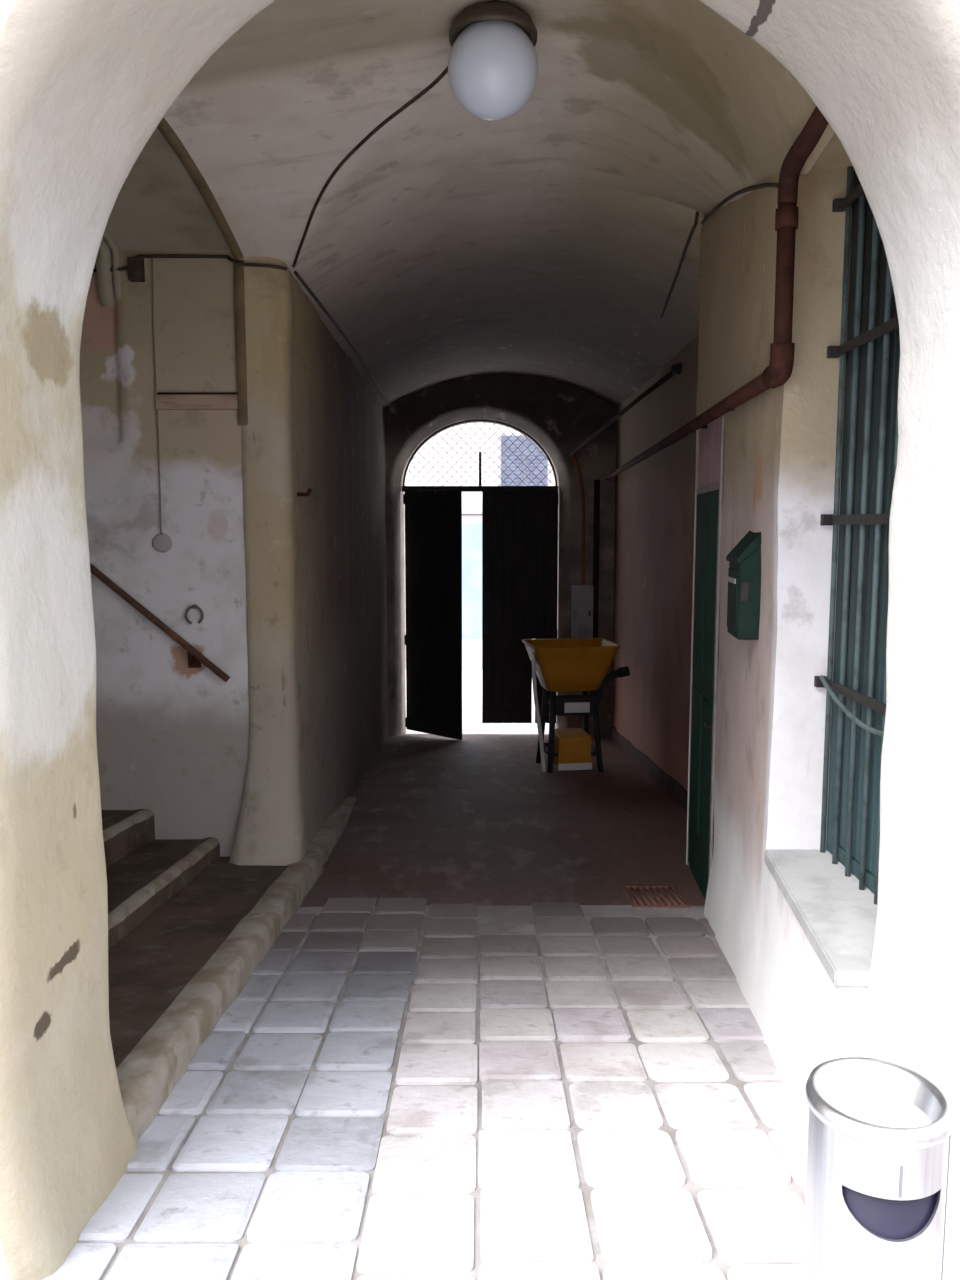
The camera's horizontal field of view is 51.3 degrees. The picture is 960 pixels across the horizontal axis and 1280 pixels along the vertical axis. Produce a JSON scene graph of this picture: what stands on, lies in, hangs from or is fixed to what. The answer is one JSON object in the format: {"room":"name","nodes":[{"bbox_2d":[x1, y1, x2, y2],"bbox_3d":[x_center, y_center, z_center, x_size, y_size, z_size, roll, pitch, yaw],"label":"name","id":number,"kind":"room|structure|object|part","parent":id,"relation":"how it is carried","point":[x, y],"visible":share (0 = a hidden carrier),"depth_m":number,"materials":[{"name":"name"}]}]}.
{"room":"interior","nodes":[
{"label":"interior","id":0,"kind":"room"},
{"bbox_2d":[80,250,248,855],"bbox_3d":[-2.885,-0.333,4.642,2.830,4.800,3.700,0,7,0],"label":"wall","id":1,"kind":"structure","parent":0,"point":[172,737],"depth_m":6.40,"materials":[{"name":"white paint"}]},
{"bbox_2d":[127,257,144,281],"bbox_3d":[-2.120,-2.284,6.164,0.090,0.140,0.060,0,7,0],"label":"junction box","id":2,"kind":"object","parent":1,"relation":"attached to","point":[135,265],"visible":1,"depth_m":6.14,"materials":[{"name":"black plastic"}]},
{"bbox_2d":[90,563,229,681],"bbox_3d":[-2.605,-0.592,6.333,2.027,1.722,0.162,0,7,0],"label":"handrail","id":3,"kind":"object","parent":1,"relation":"attached to","point":[195,658],"visible":0.53,"depth_m":6.32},
{"bbox_3d":[-1.845,0.130,6.465,0.080,0.100,0.025,0,7,0],"label":"wall plate","id":4,"kind":"part","parent":3,"relation":"part of","materials":[{"name":"brown metal"}]},
{"bbox_2d":[152,534,171,551],"bbox_3d":[-2.030,-0.618,6.377,0.120,0.120,0.038,0,7,0],"label":"cover plate","id":5,"kind":"object","parent":1,"relation":"attached to","point":[161,542],"visible":1,"depth_m":6.36,"materials":[{"name":"white plastic"}]},
{"bbox_2d":[96,117,247,424],"bbox_3d":[-1.914,-1.864,4.506,0.912,1.434,3.778,0,7,0],"label":"trim","id":6,"kind":"structure","parent":1,"relation":"attached to","point":[109,285],"depth_m":6.17,"materials":[{"name":"paint"}]},
{"bbox_2d":[93,254,286,271],"bbox_3d":[-1.908,-2.329,6.171,1.426,0.100,0.106,0,7,0],"label":"cable","id":7,"kind":"object","parent":1,"relation":"attached to","point":[229,258],"visible":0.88,"depth_m":6.16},
{"bbox_2d":[152,257,161,533],"bbox_3d":[-2.025,-1.516,6.268,0.018,1.700,0.009,0,7,0],"label":"hanging cord","id":8,"kind":"object","parent":7,"relation":"hanging from","point":[152,257],"visible":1,"depth_m":6.26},
{"bbox_2d":[185,604,203,623],"bbox_3d":[-1.830,-0.164,6.423,0.122,0.128,0.060,0,7,0],"label":"horseshoe","id":9,"kind":"object","parent":1,"relation":"attached to","point":[195,605],"visible":1,"depth_m":6.40,"materials":[{"name":"grey metal"}]},
{"bbox_2d":[155,392,237,409],"bbox_3d":[-1.770,-1.500,6.280,0.520,0.105,0.060,0,7,0],"label":"batten","id":10,"kind":"object","parent":1,"relation":"attached to","point":[164,400],"visible":1,"depth_m":6.25,"materials":[{"name":"beige wood"}]},
{"bbox_3d":[-1.770,-1.541,6.269,0.500,0.021,0.024,0,7,0],"label":"tie rod","id":11,"kind":"part","parent":10,"relation":"part of","materials":[{"name":"black metal"}]},
{"bbox_2d":[102,127,229,251],"bbox_3d":[-2.885,-2.300,4.396,2.830,0.363,3.860,0,7,0],"label":"ceiling","id":12,"kind":"structure","parent":0,"point":[158,205],"depth_m":5.78,"materials":[{"name":"paint"}]},
{"bbox_2d":[229,256,387,865],"bbox_3d":[-1.412,-0.473,11.116,0.525,6.000,10.005,0,7,0],"label":"wall","id":13,"kind":"structure","parent":0,"point":[315,564],"depth_m":6.92,"materials":[{"name":"paint"}]},
{"bbox_2d":[297,488,311,495],"bbox_3d":[-1.191,-0.982,6.639,0.160,0.056,0.030,1,7,8],"label":"hook","id":14,"kind":"object","parent":13,"relation":"attached to","point":[308,493],"visible":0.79,"depth_m":6.62,"materials":[{"name":"brown metal"}]},
{"bbox_2d":[294,271,390,405],"bbox_3d":[-1.245,-2.933,10.736,0.050,0.246,9.003,0,7,-1],"label":"cable","id":15,"kind":"object","parent":13,"relation":"attached to","point":[297,275],"visible":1,"depth_m":8.07,"materials":[{"name":"black rubber"}]},
{"bbox_2d":[43,734,807,1279],"bbox_3d":[0.000,1.567,2.370,12.000,3.268,28.350,0,7,0],"label":"floor","id":16,"kind":"structure","parent":0,"point":[465,1052],"depth_m":3.56,"materials":[{"name":"stone"}]},
{"bbox_2d":[101,809,322,1141],"bbox_3d":[-2.786,1.039,4.775,3.467,1.800,3.750,0,7,0],"label":"staircase","id":17,"kind":"structure","parent":16,"relation":"on","point":[189,926],"depth_m":4.82,"materials":[{"name":"stone"}]},
{"bbox_2d":[305,797,355,864],"bbox_3d":[-1.250,1.530,8.179,0.293,0.596,3.110,0,7,-2],"label":"kerb","id":18,"kind":"object","parent":16,"relation":"on","point":[324,841],"visible":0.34,"depth_m":7.71,"materials":[{"name":"stone"}]},
{"bbox_2d":[522,638,629,772],"bbox_3d":[1.153,0.796,12.080,1.197,1.545,0.850,-1,7,-8],"label":"cart","id":19,"kind":"object","parent":16,"relation":"on","point":[569,664],"visible":0.98,"depth_m":11.79,"materials":[{"name":"yellow paint"}]},
{"bbox_3d":[0.775,1.037,12.317,0.080,1.013,0.245,-4,8,-29],"label":"leg","id":20,"kind":"part","parent":19,"relation":"part of","materials":[{"name":"metal"}]},
{"bbox_3d":[0.847,1.096,11.809,0.080,1.013,0.245,2,7,14],"label":"leg","id":21,"kind":"part","parent":19,"relation":"part of","materials":[{"name":"metal"}]},
{"bbox_2d":[522,638,620,691],"bbox_3d":[1.080,0.308,12.014,1.050,0.560,0.850,-1,7,-8],"label":"tub","id":22,"kind":"object","parent":19,"relation":"in","point":[569,664],"depth_m":11.72,"materials":[{"name":"yellow paint"}]},
{"bbox_3d":[1.134,0.789,11.685,0.300,0.120,0.030,-1,7,-8],"label":"plate","id":23,"kind":"part","parent":19,"relation":"part of","materials":[{"name":"white metal"}]},
{"bbox_3d":[1.313,1.029,12.392,0.080,1.013,0.245,2,7,14],"label":"leg","id":24,"kind":"part","parent":19,"relation":"part of","materials":[{"name":"metal"}]},
{"bbox_3d":[1.385,1.087,11.884,0.080,1.013,0.245,-4,8,-29],"label":"leg","id":25,"kind":"part","parent":19,"relation":"part of","materials":[{"name":"metal"}]},
{"bbox_3d":[1.538,0.595,11.928,0.446,0.553,0.093,2,7,20],"label":"push handle","id":26,"kind":"part","parent":19,"relation":"part of","materials":[{"name":"metal"}]},
{"bbox_2d":[621,885,690,907],"bbox_3d":[1.060,1.570,6.068,0.340,0.098,0.481,0,7,0],"label":"floor grate","id":27,"kind":"object","parent":16,"relation":"on","point":[684,904],"visible":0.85,"depth_m":6.04,"materials":[{"name":"brown metal"}]},
{"bbox_2d":[802,1057,954,1279],"bbox_3d":[0.745,1.187,1.908,0.260,0.691,0.260,0,7,0],"label":"bin","id":28,"kind":"object","parent":16,"relation":"on","point":[879,1131],"visible":1,"depth_m":1.80,"materials":[{"name":"metal"}]},
{"bbox_2d":[0,0,959,1279],"bbox_3d":[0.015,-2.375,2.273,12.030,8.600,0.660,0,7,0],"label":"wall","id":29,"kind":"structure","parent":0,"point":[85,85],"depth_m":2.52,"materials":[{"name":"paint"}]},
{"bbox_2d":[164,0,834,408],"bbox_3d":[0.423,-2.833,9.086,4.023,1.097,13.300,0,7,0],"label":"ceiling","id":30,"kind":"structure","parent":0,"point":[548,239],"depth_m":5.56,"materials":[{"name":"paint"}]},
{"bbox_2d":[292,66,447,267],"bbox_3d":[-0.637,-2.483,5.287,0.159,0.519,2.205,-4,8,-32],"label":"cable","id":31,"kind":"object","parent":30,"relation":"attached to","point":[445,71],"visible":0.81,"depth_m":5.16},
{"bbox_2d":[448,1,537,120],"bbox_3d":[0.055,-2.411,4.202,0.380,0.410,0.380,0,7,0],"label":"globe lamp","id":32,"kind":"object","parent":30,"relation":"attached to","point":[493,61],"visible":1,"depth_m":4.07,"materials":[{"name":"white glass"}]},
{"bbox_2d":[660,212,698,317],"bbox_3d":[1.486,-2.776,7.590,0.029,0.117,2.699,1,7,6],"label":"cable","id":33,"kind":"object","parent":30,"relation":"attached to","point":[697,213],"visible":1,"depth_m":7.09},
{"bbox_2d":[384,374,616,736],"bbox_3d":[0.000,-1.739,16.087,6.000,7.380,0.640,0,7,0],"label":"wall","id":34,"kind":"structure","parent":0,"point":[560,417],"depth_m":15.72,"materials":[{"name":"paint"}]},
{"bbox_2d":[403,490,461,739],"bbox_3d":[-0.768,-0.403,15.763,1.230,3.860,0.128,6,9,43],"label":"gate leaf","id":35,"kind":"object","parent":34,"relation":"attached to","point":[433,519],"visible":1,"depth_m":15.73,"materials":[{"name":"brown wood"}]},
{"bbox_3d":[-0.769,-2.201,15.555,1.230,0.160,0.030,6,9,43],"label":"rail","id":36,"kind":"part","parent":35,"relation":"part of","materials":[{"name":"brown wood"}]},
{"bbox_3d":[-0.769,0.044,15.813,1.230,0.160,0.030,6,9,43],"label":"rail","id":37,"kind":"part","parent":35,"relation":"part of","materials":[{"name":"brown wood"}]},
{"bbox_3d":[-0.769,1.395,15.969,1.230,0.160,0.030,6,9,43],"label":"rail","id":38,"kind":"part","parent":35,"relation":"part of","materials":[{"name":"brown wood"}]},
{"bbox_2d":[402,419,557,491],"bbox_3d":[0.000,-2.945,15.968,2.500,1.142,0.140,0,7,0],"label":"window","id":39,"kind":"structure","parent":34,"relation":"in","point":[480,488],"depth_m":15.96,"materials":[{"name":"metal"}]},
{"bbox_3d":[0.000,-2.422,16.028,2.500,0.090,0.140,0,7,0],"label":"frame","id":40,"kind":"part","parent":39,"relation":"part of","materials":[{"name":"black metal"}]},
{"bbox_2d":[482,492,558,722],"bbox_3d":[0.647,-0.503,16.236,1.225,3.770,0.085,0,7,0],"label":"gate leaf","id":41,"kind":"object","parent":34,"relation":"attached to","point":[520,529],"visible":0.97,"depth_m":16.20,"materials":[{"name":"brown wood"}]},
{"bbox_3d":[0.385,1.253,16.416,0.700,0.160,0.030,0,7,0],"label":"rail","id":42,"kind":"part","parent":41,"relation":"part of","materials":[{"name":"brown wood"}]},
{"bbox_3d":[0.647,-0.098,16.260,1.225,0.160,0.030,0,7,0],"label":"rail","id":43,"kind":"part","parent":41,"relation":"part of","materials":[{"name":"brown wood"}]},
{"bbox_3d":[0.647,-2.254,16.012,1.225,0.160,0.030,0,7,0],"label":"rail","id":44,"kind":"part","parent":41,"relation":"part of","materials":[{"name":"brown wood"}]},
{"bbox_2d":[571,585,593,637],"bbox_3d":[1.620,-0.440,15.813,0.330,0.860,0.190,0,7,0],"label":"meter box","id":45,"kind":"object","parent":34,"relation":"attached to","point":[582,595],"visible":0.92,"depth_m":15.74,"materials":[{"name":"grey metal"}]},
{"bbox_2d":[593,480,599,637],"bbox_3d":[1.830,-1.209,15.765,0.090,2.600,0.090,0,7,0],"label":"vertical pipe","id":46,"kind":"object","parent":34,"relation":"attached to","point":[596,482],"visible":0.79,"depth_m":15.72,"materials":[{"name":"black metal"}]},
{"bbox_2d":[612,336,698,790],"bbox_3d":[1.994,-0.557,11.411,0.046,6.100,9.405,0,7,2],"label":"wall","id":47,"kind":"structure","parent":0,"point":[655,497],"depth_m":11.24,"materials":[{"name":"paint"}]},
{"bbox_2d":[569,363,681,583],"bbox_3d":[1.757,-1.780,12.724,0.262,2.490,6.060,-1,7,-4],"label":"conduit","id":48,"kind":"object","parent":47,"relation":"attached to","point":[676,369],"visible":0.97,"depth_m":13.74,"materials":[{"name":"metal"}]},
{"bbox_2d":[610,727,687,810],"bbox_3d":[1.984,1.495,11.551,0.055,1.255,9.096,0,7,2],"label":"baseboard","id":49,"kind":"structure","parent":47,"relation":"attached to","point":[668,783],"depth_m":11.16,"materials":[{"name":"grey stone"}]},
{"bbox_2d":[686,133,867,1129],"bbox_3d":[1.469,-0.352,4.808,0.756,5.000,4.084,1,7,10],"label":"wall","id":50,"kind":"structure","parent":0,"point":[779,457],"depth_m":4.05,"materials":[{"name":"white paint"}]},
{"bbox_2d":[687,415,724,900],"bbox_3d":[1.403,0.163,6.178,0.128,2.974,1.250,1,7,5],"label":"door","id":51,"kind":"structure","parent":50,"relation":"in","point":[710,442],"depth_m":6.09,"materials":[{"name":"green paint"}]},
{"bbox_3d":[1.392,0.230,6.184,0.032,2.030,0.962,1,7,5],"label":"panel","id":52,"kind":"part","parent":51,"relation":"part of","materials":[{"name":"green paint"}]},
{"bbox_3d":[1.322,0.495,5.760,0.057,0.018,0.110,0,7,0],"label":"handle","id":53,"kind":"part","parent":51,"relation":"part of","materials":[{"name":"metal"}]},
{"bbox_3d":[1.420,-1.125,6.038,0.058,0.385,1.165,1,7,5],"label":"transom panel","id":54,"kind":"part","parent":51,"relation":"part of","materials":[{"name":"beige paint"}]},
{"bbox_2d":[605,106,828,479],"bbox_3d":[1.558,-2.006,9.186,0.170,0.836,12.980,0,7,4],"label":"pipe","id":55,"kind":"object","parent":50,"relation":"attached to","point":[779,370],"visible":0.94,"depth_m":3.68,"materials":[{"name":"metal"}]},
{"bbox_2d":[701,183,777,223],"bbox_3d":[1.275,-2.173,5.039,0.018,0.630,2.606,1,7,5],"label":"cable","id":56,"kind":"object","parent":50,"relation":"attached to","point":[762,185],"visible":0.9,"depth_m":4.79,"materials":[{"name":"black rubber"}]},
{"bbox_2d":[726,530,760,639],"bbox_3d":[1.184,-0.253,4.453,0.133,0.475,0.324,1,7,5],"label":"letterbox","id":57,"kind":"object","parent":50,"relation":"attached to","point":[744,570],"visible":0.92,"depth_m":4.32,"materials":[{"name":"green metal"}]},
{"bbox_3d":[1.123,-0.267,4.457,0.008,0.022,0.200,1,7,5],"label":"slot plate","id":58,"kind":"part","parent":57,"relation":"part of","materials":[{"name":"grey metal"}]},
{"bbox_3d":[1.128,-0.181,4.466,0.006,0.270,0.260,1,7,5],"label":"door","id":59,"kind":"part","parent":57,"relation":"part of","materials":[{"name":"green metal"}]},
{"bbox_3d":[1.184,-0.417,4.434,0.133,0.144,0.324,1,7,5],"label":"lid","id":60,"kind":"part","parent":57,"relation":"part of","materials":[{"name":"green metal"}]},
{"bbox_3d":[1.142,-0.208,4.307,0.035,0.080,0.010,1,7,5],"label":"lock plate","id":61,"kind":"part","parent":57,"relation":"part of","materials":[{"name":"metal"}]},
{"bbox_2d":[764,849,876,986],"bbox_3d":[1.249,0.944,3.525,0.391,0.054,1.122,0,7,0],"label":"window sill","id":62,"kind":"structure","parent":50,"relation":"attached to","point":[837,918],"depth_m":3.46,"materials":[{"name":"grey stone"}]},
{"bbox_2d":[814,166,899,904],"bbox_3d":[1.363,-0.397,3.387,0.065,2.645,1.090,0,7,0],"label":"window grille","id":63,"kind":"object","parent":50,"relation":"in","point":[839,204],"visible":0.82,"depth_m":3.66,"materials":[{"name":"metal"}]},
{"bbox_3d":[1.347,0.239,3.614,0.033,0.119,0.728,0,7,0],"label":"tie rod","id":64,"kind":"part","parent":63,"relation":"part of","materials":[{"name":"paint"}]},
{"bbox_2d":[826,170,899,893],"bbox_3d":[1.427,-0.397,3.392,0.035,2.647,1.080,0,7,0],"label":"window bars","id":65,"kind":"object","parent":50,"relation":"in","point":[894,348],"depth_m":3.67,"materials":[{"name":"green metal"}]},
{"bbox_3d":[1.427,-0.397,3.392,0.035,2.647,1.080,0,7,0],"label":"frame","id":66,"kind":"part","parent":65,"relation":"part of","materials":[{"name":"green metal"}]},
{"label":"outside","id":67,"kind":"structure","parent":0,"visible":0},
{"bbox_2d":[405,669,548,733],"bbox_3d":[0.000,1.265,20.559,28.000,0.289,7.840,0,7,0],"label":"street","id":68,"kind":"structure","parent":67,"point":[472,723],"depth_m":18.01,"materials":[{"name":"white"}]},
{"bbox_2d":[404,423,554,668],"bbox_3d":[0.000,-2.609,24.090,14.000,6.600,0.740,0,7,0],"label":"facade","id":69,"kind":"structure","parent":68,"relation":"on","point":[471,501],"depth_m":23.69,"materials":[{"name":"white paint"}]},
{"bbox_3d":[-0.300,-1.408,23.926,1.300,2.750,0.040,0,7,0],"label":"door","id":70,"kind":"part","parent":69,"relation":"part of","materials":[{"name":"white"}]},
{"bbox_2d":[501,436,523,485],"bbox_3d":[0.760,-4.164,23.604,0.530,1.300,0.050,0,7,0],"label":"shutter","id":71,"kind":"object","parent":69,"relation":"hanging from","point":[517,462],"depth_m":23.58,"materials":[{"name":"blue"}]},
{"bbox_2d":[525,437,546,485],"bbox_3d":[1.320,-4.164,23.604,0.530,1.300,0.050,0,7,0],"label":"shutter","id":72,"kind":"object","parent":69,"relation":"hanging from","point":[531,457],"depth_m":23.58,"materials":[{"name":"blue"}]}
]}

